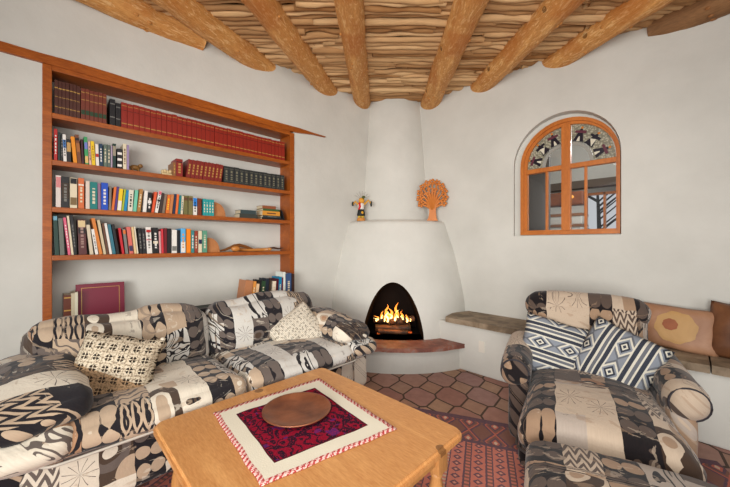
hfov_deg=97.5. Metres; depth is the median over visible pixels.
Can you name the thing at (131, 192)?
book
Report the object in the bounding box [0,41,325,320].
bookshelf
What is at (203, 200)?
book
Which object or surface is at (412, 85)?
branch
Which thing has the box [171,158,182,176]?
book
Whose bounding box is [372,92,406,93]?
branch
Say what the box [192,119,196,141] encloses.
book
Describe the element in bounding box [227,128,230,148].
book
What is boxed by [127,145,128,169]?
book
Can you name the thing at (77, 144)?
book
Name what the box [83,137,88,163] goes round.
book
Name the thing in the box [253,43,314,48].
branch
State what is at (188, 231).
book
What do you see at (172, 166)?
book
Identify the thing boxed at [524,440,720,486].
ottoman
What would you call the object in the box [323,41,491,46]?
branch
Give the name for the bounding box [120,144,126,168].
book
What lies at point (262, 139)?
book
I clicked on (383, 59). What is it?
branch
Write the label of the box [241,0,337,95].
roof beam
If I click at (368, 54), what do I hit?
branch
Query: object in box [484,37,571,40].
branch
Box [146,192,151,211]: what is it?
book
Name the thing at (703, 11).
roof beam
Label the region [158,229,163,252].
book
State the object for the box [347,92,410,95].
branch
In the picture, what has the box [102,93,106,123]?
book
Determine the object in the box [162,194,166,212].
book
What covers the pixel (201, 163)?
book
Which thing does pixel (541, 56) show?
branch
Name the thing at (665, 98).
wall
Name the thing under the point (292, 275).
book
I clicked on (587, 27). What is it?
branch
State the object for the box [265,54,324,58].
branch
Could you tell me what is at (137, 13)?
roof beam
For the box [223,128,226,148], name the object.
book
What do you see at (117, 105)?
book
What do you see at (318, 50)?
branch
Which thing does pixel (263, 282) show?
book
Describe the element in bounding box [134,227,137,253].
book
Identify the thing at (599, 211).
bare tree
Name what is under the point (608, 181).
trim
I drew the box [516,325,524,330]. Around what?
seat slab
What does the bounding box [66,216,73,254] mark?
book
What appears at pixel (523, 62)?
branch
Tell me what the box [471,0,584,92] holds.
roof beam
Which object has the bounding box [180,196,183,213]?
book
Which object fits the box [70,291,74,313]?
book
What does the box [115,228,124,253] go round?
book
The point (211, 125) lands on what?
book
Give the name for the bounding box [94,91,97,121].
book
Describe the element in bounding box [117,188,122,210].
book
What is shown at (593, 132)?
arched window
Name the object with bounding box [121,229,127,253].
book
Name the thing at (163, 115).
book
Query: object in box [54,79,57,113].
book
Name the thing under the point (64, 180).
book
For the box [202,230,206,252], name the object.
book
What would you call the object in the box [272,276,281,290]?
book
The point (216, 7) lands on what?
branch
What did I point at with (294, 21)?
branch
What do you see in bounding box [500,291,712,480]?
armchair
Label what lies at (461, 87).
branch
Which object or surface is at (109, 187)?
book
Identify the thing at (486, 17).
branch
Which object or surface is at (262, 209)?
book
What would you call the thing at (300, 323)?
throw pillow
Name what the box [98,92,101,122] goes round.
book
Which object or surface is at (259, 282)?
book
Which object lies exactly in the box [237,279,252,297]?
book
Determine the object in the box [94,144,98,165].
book
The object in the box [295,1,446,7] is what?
branch
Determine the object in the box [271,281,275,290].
book
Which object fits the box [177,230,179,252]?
book
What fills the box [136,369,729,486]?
floor
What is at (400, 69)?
branch
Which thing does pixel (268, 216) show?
book
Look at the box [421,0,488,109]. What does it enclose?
roof beam
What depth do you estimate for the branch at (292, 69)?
3.36 m
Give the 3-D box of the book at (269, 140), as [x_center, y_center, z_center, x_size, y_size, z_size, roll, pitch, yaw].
[-1.002,-0.950,3.246,0.035,0.189,0.156,0,0,-45]
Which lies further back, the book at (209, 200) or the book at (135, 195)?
the book at (209, 200)
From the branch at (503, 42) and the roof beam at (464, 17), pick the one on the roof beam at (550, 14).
the branch at (503, 42)
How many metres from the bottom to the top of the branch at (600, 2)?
0.080 m
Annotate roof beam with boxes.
[76,0,206,49]
[151,0,275,71]
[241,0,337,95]
[333,0,369,108]
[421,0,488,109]
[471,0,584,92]
[541,0,674,67]
[647,0,729,36]
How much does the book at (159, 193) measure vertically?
0.177 m
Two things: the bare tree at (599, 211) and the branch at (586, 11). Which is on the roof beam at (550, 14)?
the branch at (586, 11)
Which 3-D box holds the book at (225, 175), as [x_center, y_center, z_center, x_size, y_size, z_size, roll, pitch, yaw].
[-1.304,-0.624,2.942,0.045,0.150,0.156,0,0,-45]
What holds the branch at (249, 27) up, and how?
on the roof beam at (271, 15)
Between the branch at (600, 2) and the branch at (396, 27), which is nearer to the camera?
the branch at (600, 2)
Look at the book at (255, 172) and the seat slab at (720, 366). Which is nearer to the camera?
the seat slab at (720, 366)
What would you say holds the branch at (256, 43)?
on the roof beam at (271, 15)
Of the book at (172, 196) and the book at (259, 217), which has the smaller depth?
the book at (172, 196)
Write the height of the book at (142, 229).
0.193 m
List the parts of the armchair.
arm, backrest, arm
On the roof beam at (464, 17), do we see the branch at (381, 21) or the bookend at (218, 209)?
the branch at (381, 21)
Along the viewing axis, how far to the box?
2.59 m
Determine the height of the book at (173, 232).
0.188 m
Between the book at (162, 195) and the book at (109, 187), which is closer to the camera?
the book at (109, 187)
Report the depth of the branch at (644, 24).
2.56 m
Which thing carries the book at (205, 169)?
on the bookshelf
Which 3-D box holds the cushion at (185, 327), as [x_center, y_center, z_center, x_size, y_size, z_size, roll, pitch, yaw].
[-1.449,0.626,1.966,0.917,0.466,0.364,0,-14,-44]
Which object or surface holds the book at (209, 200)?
on the bookshelf
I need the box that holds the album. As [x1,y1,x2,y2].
[75,282,124,313]
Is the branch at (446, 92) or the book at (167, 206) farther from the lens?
the branch at (446, 92)
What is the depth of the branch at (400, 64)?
3.24 m
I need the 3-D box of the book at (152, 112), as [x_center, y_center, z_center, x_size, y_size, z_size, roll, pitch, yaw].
[-1.702,-0.947,2.546,0.035,0.184,0.156,0,0,-45]
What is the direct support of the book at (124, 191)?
on the bookshelf
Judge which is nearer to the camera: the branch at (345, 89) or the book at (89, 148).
the book at (89, 148)
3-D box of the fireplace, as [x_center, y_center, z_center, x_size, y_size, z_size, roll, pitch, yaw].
[0.391,-0.285,3.711,1.140,3.170,1.140,0,0,-45]
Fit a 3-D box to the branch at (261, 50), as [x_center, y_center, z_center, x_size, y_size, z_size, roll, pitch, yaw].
[-1.016,-1.808,2.984,1.105,0.073,0.058,0,0,-1]
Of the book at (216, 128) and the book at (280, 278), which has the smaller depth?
the book at (216, 128)
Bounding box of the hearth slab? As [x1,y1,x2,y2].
[369,333,464,352]
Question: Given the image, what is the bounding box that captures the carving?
[220,243,281,251]
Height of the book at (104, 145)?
0.160 m
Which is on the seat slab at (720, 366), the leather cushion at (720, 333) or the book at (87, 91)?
the leather cushion at (720, 333)
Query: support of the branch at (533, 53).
on the roof beam at (623, 17)
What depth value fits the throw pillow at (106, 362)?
1.62 m
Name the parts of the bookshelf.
post, shelf, shelf, shelf, shelf, post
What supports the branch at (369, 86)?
on the roof beam at (350, 14)
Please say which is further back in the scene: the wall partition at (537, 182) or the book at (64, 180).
the wall partition at (537, 182)
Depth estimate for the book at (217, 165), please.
2.82 m
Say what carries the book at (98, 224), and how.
on the bookshelf
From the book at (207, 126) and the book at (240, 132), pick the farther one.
the book at (240, 132)
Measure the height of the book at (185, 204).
0.158 m
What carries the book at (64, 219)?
on the bookshelf
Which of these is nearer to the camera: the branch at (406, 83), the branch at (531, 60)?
the branch at (531, 60)
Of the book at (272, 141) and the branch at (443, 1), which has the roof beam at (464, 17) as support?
the branch at (443, 1)
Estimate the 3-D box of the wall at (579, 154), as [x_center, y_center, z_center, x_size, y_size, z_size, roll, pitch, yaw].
[4.401,-0.200,4.800,0.150,3.000,7.500,0,0,-45]
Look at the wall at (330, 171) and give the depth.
2.63 m
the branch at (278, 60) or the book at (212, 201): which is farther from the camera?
the branch at (278, 60)
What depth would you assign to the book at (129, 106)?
2.39 m
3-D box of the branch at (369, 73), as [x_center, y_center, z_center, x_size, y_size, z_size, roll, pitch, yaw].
[-0.072,-1.836,3.430,1.504,0.076,0.060,0,0,-1]
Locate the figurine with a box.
[129,164,142,170]
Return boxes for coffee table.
[153,368,461,486]
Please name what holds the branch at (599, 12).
on the roof beam at (623, 17)
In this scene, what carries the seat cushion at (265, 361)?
on the sofa
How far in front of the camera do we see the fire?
3.68 m
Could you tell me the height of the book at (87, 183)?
0.194 m
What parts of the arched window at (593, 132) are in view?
fan glass, post, fan glass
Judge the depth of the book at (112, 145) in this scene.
2.33 m
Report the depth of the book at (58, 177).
2.12 m
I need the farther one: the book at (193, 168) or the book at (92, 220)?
the book at (193, 168)
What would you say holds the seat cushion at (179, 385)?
on the sofa
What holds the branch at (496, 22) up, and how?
on the roof beam at (550, 14)
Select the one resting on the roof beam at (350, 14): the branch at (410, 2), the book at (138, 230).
the branch at (410, 2)
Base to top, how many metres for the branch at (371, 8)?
0.068 m
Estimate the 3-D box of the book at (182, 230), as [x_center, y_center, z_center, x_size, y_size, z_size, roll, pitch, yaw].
[-1.556,-0.023,2.697,0.036,0.202,0.156,0,0,-45]
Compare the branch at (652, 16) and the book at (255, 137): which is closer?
the branch at (652, 16)
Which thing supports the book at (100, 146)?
on the bookshelf
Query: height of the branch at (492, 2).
0.066 m
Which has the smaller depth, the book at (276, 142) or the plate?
the plate
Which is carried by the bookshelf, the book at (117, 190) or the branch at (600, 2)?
the book at (117, 190)
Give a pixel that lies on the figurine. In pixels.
(133, 167)
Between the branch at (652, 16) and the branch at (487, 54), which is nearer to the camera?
the branch at (652, 16)
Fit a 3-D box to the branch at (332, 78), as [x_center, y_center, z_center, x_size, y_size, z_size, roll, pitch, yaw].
[-0.380,-1.847,3.542,1.304,0.067,0.068,0,0,1]
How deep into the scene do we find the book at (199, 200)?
2.73 m
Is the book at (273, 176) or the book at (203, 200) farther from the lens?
the book at (273, 176)
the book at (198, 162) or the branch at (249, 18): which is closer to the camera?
the branch at (249, 18)
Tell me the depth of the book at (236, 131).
2.95 m
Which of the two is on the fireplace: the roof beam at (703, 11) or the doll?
the doll
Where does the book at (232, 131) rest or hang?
on the bookshelf
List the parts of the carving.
leg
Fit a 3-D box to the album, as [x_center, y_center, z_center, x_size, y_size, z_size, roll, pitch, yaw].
[-1.930,0.453,2.340,0.276,0.326,0.062,0,0,-44]
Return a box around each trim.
[366,349,459,373]
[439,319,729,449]
[515,114,620,235]
[551,176,615,192]
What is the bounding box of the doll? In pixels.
[352,191,371,220]
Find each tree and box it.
[416,179,448,220]
[588,194,615,228]
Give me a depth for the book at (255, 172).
3.09 m
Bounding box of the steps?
[551,213,588,229]
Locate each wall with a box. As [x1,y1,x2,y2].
[0,0,369,359]
[420,14,729,319]
[551,138,615,213]
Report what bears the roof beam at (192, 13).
attached to the ceiling
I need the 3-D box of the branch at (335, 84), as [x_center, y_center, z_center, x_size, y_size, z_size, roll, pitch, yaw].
[-0.107,-1.838,3.663,1.104,0.063,0.066,0,0,0]
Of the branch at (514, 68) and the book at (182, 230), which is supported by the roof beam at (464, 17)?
the branch at (514, 68)
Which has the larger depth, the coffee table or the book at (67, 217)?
the book at (67, 217)
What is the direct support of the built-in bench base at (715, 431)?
attached to the wall at (665, 98)
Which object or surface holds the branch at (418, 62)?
on the roof beam at (464, 17)
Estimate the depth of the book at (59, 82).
2.12 m
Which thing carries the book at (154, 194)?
on the bookshelf
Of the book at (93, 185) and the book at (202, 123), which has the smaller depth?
the book at (93, 185)
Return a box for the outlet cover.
[479,341,484,352]
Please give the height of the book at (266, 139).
0.185 m
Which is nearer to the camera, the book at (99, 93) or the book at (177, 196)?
the book at (99, 93)
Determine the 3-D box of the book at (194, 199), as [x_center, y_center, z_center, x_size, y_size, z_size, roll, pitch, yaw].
[-1.492,-0.314,2.764,0.031,0.148,0.156,0,0,-45]
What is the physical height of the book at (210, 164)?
0.158 m
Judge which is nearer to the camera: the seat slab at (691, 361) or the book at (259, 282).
the seat slab at (691, 361)
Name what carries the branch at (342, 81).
on the roof beam at (350, 14)
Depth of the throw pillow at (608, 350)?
1.88 m
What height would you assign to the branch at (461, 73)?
0.076 m
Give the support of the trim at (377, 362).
attached to the wall at (330, 171)
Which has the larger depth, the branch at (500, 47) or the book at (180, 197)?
the branch at (500, 47)
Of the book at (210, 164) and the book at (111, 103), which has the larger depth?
the book at (210, 164)
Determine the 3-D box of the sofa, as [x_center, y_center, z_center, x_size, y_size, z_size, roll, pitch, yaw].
[-0.994,0.844,2.137,2.154,0.911,1.023,0,0,-45]
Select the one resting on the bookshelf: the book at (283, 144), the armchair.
the book at (283, 144)
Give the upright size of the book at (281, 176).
0.151 m
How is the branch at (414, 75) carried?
on the roof beam at (464, 17)
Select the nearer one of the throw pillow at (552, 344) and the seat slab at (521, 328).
the throw pillow at (552, 344)
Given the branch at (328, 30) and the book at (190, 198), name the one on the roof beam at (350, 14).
the branch at (328, 30)
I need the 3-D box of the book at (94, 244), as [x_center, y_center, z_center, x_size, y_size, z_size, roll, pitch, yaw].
[-1.952,-0.012,2.302,0.040,0.180,0.156,0,0,-45]
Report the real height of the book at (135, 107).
0.188 m
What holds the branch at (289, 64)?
on the roof beam at (350, 14)
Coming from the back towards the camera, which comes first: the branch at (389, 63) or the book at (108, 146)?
the branch at (389, 63)
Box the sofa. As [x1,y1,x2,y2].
[0,290,374,486]
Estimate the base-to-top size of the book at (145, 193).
0.165 m
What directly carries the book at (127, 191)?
on the bookshelf
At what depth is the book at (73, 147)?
2.17 m
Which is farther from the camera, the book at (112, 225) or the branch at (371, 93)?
the branch at (371, 93)
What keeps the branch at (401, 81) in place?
on the roof beam at (464, 17)
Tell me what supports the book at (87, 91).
on the bookshelf
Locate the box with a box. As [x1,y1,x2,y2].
[161,169,171,174]
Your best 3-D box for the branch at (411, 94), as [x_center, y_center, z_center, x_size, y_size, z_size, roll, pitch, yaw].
[0.404,-1.867,3.991,1.322,0.062,0.068,0,0,0]
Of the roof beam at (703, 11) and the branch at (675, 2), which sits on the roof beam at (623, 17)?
the branch at (675, 2)
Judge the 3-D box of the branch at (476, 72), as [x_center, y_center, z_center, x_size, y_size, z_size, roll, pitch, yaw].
[1.413,-1.829,3.377,0.519,0.080,0.081,0,0,-1]
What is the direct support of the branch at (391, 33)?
on the roof beam at (350, 14)
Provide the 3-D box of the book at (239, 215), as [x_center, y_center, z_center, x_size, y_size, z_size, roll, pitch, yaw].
[-1.151,-0.260,3.088,0.177,0.040,0.130,0,0,-45]
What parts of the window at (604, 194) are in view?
rail, post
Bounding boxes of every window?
[520,116,620,234]
[588,191,615,228]
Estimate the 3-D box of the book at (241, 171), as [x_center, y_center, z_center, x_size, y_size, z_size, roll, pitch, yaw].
[-1.206,-0.623,3.043,0.045,0.149,0.156,0,0,-45]
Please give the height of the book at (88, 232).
0.209 m
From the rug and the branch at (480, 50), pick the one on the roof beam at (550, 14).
the branch at (480, 50)
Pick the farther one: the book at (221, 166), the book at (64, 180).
the book at (221, 166)
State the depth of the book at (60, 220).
2.13 m
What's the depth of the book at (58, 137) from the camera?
2.12 m
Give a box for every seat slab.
[445,311,525,333]
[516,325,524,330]
[664,347,709,373]
[709,356,729,377]
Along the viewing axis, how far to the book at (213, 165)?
2.81 m
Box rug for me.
[143,407,729,486]
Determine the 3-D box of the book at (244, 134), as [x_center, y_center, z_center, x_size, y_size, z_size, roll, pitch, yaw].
[-1.181,-0.948,3.062,0.035,0.185,0.156,0,0,-45]
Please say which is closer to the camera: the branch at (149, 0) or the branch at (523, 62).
the branch at (149, 0)
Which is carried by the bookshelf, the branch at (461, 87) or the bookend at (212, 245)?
the bookend at (212, 245)
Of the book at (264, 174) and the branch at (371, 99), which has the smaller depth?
the book at (264, 174)
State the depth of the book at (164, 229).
2.55 m
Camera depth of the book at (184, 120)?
2.65 m
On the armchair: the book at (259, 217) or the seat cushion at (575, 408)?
the seat cushion at (575, 408)
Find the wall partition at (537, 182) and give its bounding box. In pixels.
[529,149,550,230]
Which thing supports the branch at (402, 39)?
on the roof beam at (350, 14)
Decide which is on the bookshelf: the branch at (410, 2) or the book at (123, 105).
the book at (123, 105)
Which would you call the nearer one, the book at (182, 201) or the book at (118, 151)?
the book at (118, 151)
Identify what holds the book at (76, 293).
on the bookshelf
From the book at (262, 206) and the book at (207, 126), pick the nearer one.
the book at (207, 126)
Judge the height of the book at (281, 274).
0.340 m
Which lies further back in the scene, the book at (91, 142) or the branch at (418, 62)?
the branch at (418, 62)
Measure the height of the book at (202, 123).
0.186 m
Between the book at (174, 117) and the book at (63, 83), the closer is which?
the book at (63, 83)
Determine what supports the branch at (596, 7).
on the roof beam at (623, 17)
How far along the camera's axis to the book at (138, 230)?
2.43 m
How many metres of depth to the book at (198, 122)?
2.72 m
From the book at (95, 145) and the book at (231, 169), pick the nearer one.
the book at (95, 145)
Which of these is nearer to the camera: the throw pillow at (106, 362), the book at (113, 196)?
the throw pillow at (106, 362)
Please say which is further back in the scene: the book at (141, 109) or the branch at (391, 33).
the branch at (391, 33)
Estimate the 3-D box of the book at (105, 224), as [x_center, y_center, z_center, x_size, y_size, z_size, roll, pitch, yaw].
[-1.899,-0.034,2.354,0.045,0.223,0.155,0,0,-45]
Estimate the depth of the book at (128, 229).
2.39 m
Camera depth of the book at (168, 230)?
2.57 m
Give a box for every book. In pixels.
[53,216,58,254]
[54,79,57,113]
[54,129,56,159]
[55,175,60,206]
[57,132,59,160]
[58,81,61,114]
[58,218,64,254]
[60,133,62,160]
[61,177,68,207]
[62,82,65,114]
[63,134,66,161]
[63,217,70,254]
[63,293,70,314]
[66,82,68,115]
[66,139,70,161]
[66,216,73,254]
[69,83,72,116]
[69,177,76,207]
[69,215,76,254]
[70,136,76,162]
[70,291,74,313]
[73,84,76,117]
[74,134,81,163]
[74,291,77,313]
[76,219,86,254]
[77,86,79,117]
[77,178,83,208]
[79,139,83,163]
[80,88,84,118]
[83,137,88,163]
[84,181,89,208]
[85,89,89,119]
[86,225,92,254]
[88,141,91,164]
[89,218,102,253]
[90,90,93,120]
[90,141,94,164]
[90,182,96,208]
[90,229,97,254]
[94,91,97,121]
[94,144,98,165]
[96,220,105,253]
[97,183,100,209]
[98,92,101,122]
[98,144,102,165]
[100,183,107,209]
[101,223,108,253]
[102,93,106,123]
[103,144,106,166]
[104,223,111,253]
[107,99,114,124]
[107,145,110,166]
[107,224,115,253]
[108,186,111,209]
[111,144,115,167]
[111,187,116,209]
[111,224,118,253]
[114,187,118,209]
[115,103,120,126]
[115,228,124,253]
[116,149,121,168]
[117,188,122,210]
[120,102,126,127]
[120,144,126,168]
[121,189,125,210]
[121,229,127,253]
[123,227,133,253]
[124,190,128,210]
[127,104,132,128]
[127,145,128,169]
[127,190,133,210]
[130,227,136,253]
[133,105,138,129]
[133,190,137,211]
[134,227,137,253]
[136,189,142,211]
[136,228,142,253]
[139,106,144,131]
[140,191,147,211]
[141,227,151,253]
[141,228,145,253]
[145,108,149,132]
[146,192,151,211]
[150,110,155,133]
[151,192,156,212]
[151,228,158,252]
[154,191,161,212]
[156,110,160,134]
[158,193,164,212]
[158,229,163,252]
[158,231,160,252]
[161,112,166,135]
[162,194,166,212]
[162,228,166,252]
[165,195,170,212]
[167,113,171,136]
[167,228,170,252]
[168,162,175,175]
[169,194,173,213]
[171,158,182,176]
[171,230,176,252]
[172,114,176,137]
[172,194,176,213]
[175,194,178,213]
[175,228,185,252]
[177,116,181,138]
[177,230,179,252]
[178,195,181,213]
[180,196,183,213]
[182,117,186,139]
[183,159,192,177]
[183,195,187,214]
[186,229,190,252]
[187,118,191,140]
[188,196,192,214]
[190,160,196,177]
[191,230,193,252]
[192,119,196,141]
[193,198,196,214]
[194,160,200,178]
[194,231,197,252]
[197,121,200,142]
[197,198,201,214]
[198,161,203,178]
[198,231,201,252]
[201,122,204,143]
[202,162,208,179]
[202,199,205,215]
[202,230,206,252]
[205,123,209,144]
[206,162,211,179]
[206,199,207,215]
[208,199,210,215]
[210,124,213,145]
[210,163,215,180]
[211,200,213,215]
[214,126,218,146]
[214,164,219,180]
[218,164,223,181]
[219,127,222,147]
[221,166,228,182]
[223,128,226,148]
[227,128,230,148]
[229,167,233,183]
[231,129,234,149]
[234,167,238,183]
[234,213,256,218]
[235,130,238,150]
[235,210,255,213]
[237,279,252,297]
[239,131,242,151]
[239,168,243,184]
[243,132,246,152]
[244,169,248,185]
[247,133,250,152]
[249,170,253,185]
[251,134,253,153]
[252,281,256,292]
[253,279,261,290]
[254,135,257,154]
[254,171,257,186]
[256,205,275,208]
[256,211,279,215]
[257,208,278,211]
[257,215,280,217]
[257,217,282,219]
[258,136,260,155]
[258,172,262,186]
[259,277,268,289]
[261,137,264,155]
[261,280,265,290]
[263,172,266,187]
[265,138,267,156]
[267,173,270,187]
[268,138,270,157]
[269,278,278,290]
[271,140,274,157]
[271,174,275,188]
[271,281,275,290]
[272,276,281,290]
[275,141,277,158]
[276,174,279,189]
[276,271,284,291]
[278,141,281,159]
[280,175,283,189]
[282,142,284,159]
[285,272,290,291]
[291,274,293,291]
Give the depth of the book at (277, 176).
3.24 m
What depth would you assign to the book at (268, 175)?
3.18 m
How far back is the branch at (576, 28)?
2.67 m
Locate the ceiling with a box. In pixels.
[223,3,481,78]
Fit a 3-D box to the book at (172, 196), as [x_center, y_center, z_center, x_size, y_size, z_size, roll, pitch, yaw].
[-1.615,-0.319,2.638,0.036,0.157,0.155,0,0,-45]
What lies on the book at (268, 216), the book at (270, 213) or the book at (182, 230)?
the book at (270, 213)
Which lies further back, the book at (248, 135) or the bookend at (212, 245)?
the book at (248, 135)
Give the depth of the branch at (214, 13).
2.44 m
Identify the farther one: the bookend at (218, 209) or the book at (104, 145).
the bookend at (218, 209)
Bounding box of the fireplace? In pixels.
[332,99,464,340]
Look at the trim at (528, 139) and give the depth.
3.36 m
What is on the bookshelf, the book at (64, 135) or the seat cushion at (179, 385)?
the book at (64, 135)
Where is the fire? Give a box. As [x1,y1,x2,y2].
[374,303,414,334]
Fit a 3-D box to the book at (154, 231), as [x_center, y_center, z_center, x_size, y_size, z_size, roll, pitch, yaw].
[-1.696,-0.023,2.564,0.036,0.201,0.156,-2,2,-45]
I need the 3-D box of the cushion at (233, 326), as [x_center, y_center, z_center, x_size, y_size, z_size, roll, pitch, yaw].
[-0.808,0.619,2.608,0.362,0.475,0.919,-19,-13,42]
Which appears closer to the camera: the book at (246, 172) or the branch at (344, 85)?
the book at (246, 172)
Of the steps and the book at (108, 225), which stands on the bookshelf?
the book at (108, 225)
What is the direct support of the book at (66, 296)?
on the bookshelf
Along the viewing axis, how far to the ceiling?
2.78 m
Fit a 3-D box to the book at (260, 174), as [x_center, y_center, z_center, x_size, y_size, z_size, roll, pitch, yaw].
[-1.071,-0.623,3.175,0.045,0.150,0.156,0,0,-45]
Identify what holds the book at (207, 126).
on the bookshelf
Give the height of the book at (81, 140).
0.168 m
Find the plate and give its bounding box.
[262,392,330,427]
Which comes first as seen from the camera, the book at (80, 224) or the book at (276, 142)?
the book at (80, 224)
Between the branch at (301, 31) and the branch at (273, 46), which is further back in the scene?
the branch at (273, 46)
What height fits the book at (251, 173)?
0.148 m
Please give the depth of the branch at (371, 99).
4.08 m
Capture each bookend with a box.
[207,238,219,251]
[214,202,225,216]
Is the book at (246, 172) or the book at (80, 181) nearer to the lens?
the book at (80, 181)
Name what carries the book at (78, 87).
on the bookshelf
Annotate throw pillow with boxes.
[75,330,165,395]
[269,300,323,339]
[523,313,589,370]
[574,316,673,391]
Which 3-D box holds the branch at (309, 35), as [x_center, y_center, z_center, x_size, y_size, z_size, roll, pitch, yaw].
[-0.979,-1.786,2.744,1.504,0.093,0.071,0,1,0]
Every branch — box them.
[144,0,295,4]
[149,0,219,1]
[152,4,294,11]
[162,11,253,16]
[173,16,257,20]
[222,19,312,25]
[228,25,266,31]
[233,28,305,34]
[239,31,337,39]
[245,38,334,42]
[249,41,319,44]
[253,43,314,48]
[258,47,282,52]
[262,47,371,55]
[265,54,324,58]
[269,58,345,62]
[272,62,395,64]
[277,0,442,4]
[277,63,395,66]
[285,66,409,69]
[286,10,449,15]
[289,14,448,18]
[291,68,374,72]
[294,3,440,13]
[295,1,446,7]
[295,25,435,29]
[298,72,426,75]
[305,28,432,33]
[312,42,438,49]
[312,48,472,54]
[313,17,495,26]
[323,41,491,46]
[325,55,434,58]
[328,74,400,77]
[330,77,386,79]
[332,79,402,83]
[333,83,403,85]
[334,36,484,43]
[335,85,411,87]
[337,87,424,91]
[338,31,483,37]
[338,86,425,88]
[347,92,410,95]
[367,57,492,61]
[370,94,422,95]
[370,95,422,98]
[370,98,421,101]
[372,52,531,57]
[372,67,474,73]
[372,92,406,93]
[387,77,476,81]
[393,61,489,64]
[395,63,520,67]
[400,74,478,77]
[401,81,473,83]
[402,82,471,85]
[407,67,519,70]
[408,91,451,93]
[411,85,459,86]
[425,72,479,75]
[432,23,573,29]
[433,25,583,32]
[438,3,584,11]
[439,0,588,2]
[446,1,591,4]
[446,86,463,90]
[460,54,548,59]
[465,45,562,50]
[470,48,557,53]
[473,70,513,73]
[479,13,605,22]
[482,9,597,14]
[482,32,578,37]
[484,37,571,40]
[490,40,567,45]
[493,21,595,24]
[518,61,537,65]
[521,59,543,61]
[531,52,551,54]
[582,4,683,10]
[585,25,641,30]
[587,0,696,6]
[589,0,700,4]
[591,10,671,14]
[633,20,653,27]
[640,14,664,21]
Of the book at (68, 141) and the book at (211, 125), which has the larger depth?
the book at (211, 125)
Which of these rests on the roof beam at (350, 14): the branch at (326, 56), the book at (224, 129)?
the branch at (326, 56)
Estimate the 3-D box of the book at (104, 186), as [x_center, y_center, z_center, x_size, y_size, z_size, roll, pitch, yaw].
[-1.913,-0.337,2.340,0.038,0.193,0.156,0,0,-45]
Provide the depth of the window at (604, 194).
5.18 m
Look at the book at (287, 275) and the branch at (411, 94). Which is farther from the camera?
the branch at (411, 94)
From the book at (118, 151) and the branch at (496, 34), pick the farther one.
the branch at (496, 34)
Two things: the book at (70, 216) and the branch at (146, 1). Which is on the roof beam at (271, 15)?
the branch at (146, 1)
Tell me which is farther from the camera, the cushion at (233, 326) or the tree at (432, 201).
the tree at (432, 201)
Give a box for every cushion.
[22,303,209,366]
[45,356,247,465]
[204,290,312,354]
[209,337,353,390]
[517,368,706,480]
[645,302,716,357]
[709,301,729,358]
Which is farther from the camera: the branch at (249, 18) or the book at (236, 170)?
the book at (236, 170)
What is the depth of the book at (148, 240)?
2.47 m
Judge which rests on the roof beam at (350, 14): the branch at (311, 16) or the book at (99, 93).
the branch at (311, 16)
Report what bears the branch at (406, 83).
on the roof beam at (464, 17)
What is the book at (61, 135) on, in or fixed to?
on the bookshelf
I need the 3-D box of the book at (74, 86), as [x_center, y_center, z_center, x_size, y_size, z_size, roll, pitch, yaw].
[-2.027,-0.968,2.230,0.017,0.225,0.156,0,0,-45]
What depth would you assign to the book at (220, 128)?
2.85 m
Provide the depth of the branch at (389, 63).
3.19 m
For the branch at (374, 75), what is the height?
0.071 m
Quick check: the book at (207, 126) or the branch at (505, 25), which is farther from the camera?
the book at (207, 126)
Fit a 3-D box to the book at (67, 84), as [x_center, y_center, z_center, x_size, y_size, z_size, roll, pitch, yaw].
[-2.050,-0.968,2.202,0.017,0.224,0.156,0,0,-45]
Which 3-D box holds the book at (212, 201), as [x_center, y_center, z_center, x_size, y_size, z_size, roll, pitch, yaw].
[-1.390,-0.313,2.861,0.022,0.145,0.156,0,0,-45]
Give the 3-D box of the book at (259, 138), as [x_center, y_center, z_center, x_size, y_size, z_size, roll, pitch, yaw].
[-1.077,-0.947,3.166,0.035,0.183,0.156,0,0,-45]
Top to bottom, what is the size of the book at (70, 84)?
0.225 m
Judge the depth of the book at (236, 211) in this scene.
3.04 m
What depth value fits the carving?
3.05 m
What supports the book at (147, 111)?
on the bookshelf
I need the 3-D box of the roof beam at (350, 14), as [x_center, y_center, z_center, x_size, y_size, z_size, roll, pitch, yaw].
[-0.097,-1.766,2.812,0.221,0.357,3.065,0,0,3]
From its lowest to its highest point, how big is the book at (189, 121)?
0.187 m
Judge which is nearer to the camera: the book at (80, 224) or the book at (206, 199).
the book at (80, 224)
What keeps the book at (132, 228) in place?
on the bookshelf
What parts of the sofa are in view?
arm, backrest, arm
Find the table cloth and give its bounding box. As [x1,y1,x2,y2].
[213,378,396,486]
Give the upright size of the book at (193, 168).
0.157 m
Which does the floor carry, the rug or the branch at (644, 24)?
the rug
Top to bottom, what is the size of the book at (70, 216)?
0.271 m
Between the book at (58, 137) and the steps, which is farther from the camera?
the steps
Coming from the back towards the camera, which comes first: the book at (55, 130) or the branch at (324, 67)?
the branch at (324, 67)
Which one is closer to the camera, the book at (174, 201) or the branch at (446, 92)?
the book at (174, 201)
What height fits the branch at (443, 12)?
0.069 m
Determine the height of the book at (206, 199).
0.143 m
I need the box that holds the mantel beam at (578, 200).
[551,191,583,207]
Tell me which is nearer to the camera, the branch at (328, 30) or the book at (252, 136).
the branch at (328, 30)
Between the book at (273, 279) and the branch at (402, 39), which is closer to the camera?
the branch at (402, 39)
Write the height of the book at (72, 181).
0.205 m
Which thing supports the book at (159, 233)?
on the bookshelf
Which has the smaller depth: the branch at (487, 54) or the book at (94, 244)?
the book at (94, 244)
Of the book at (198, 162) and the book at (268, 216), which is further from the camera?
the book at (268, 216)
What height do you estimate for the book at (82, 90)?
0.213 m
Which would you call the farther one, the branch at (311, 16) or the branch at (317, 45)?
the branch at (317, 45)

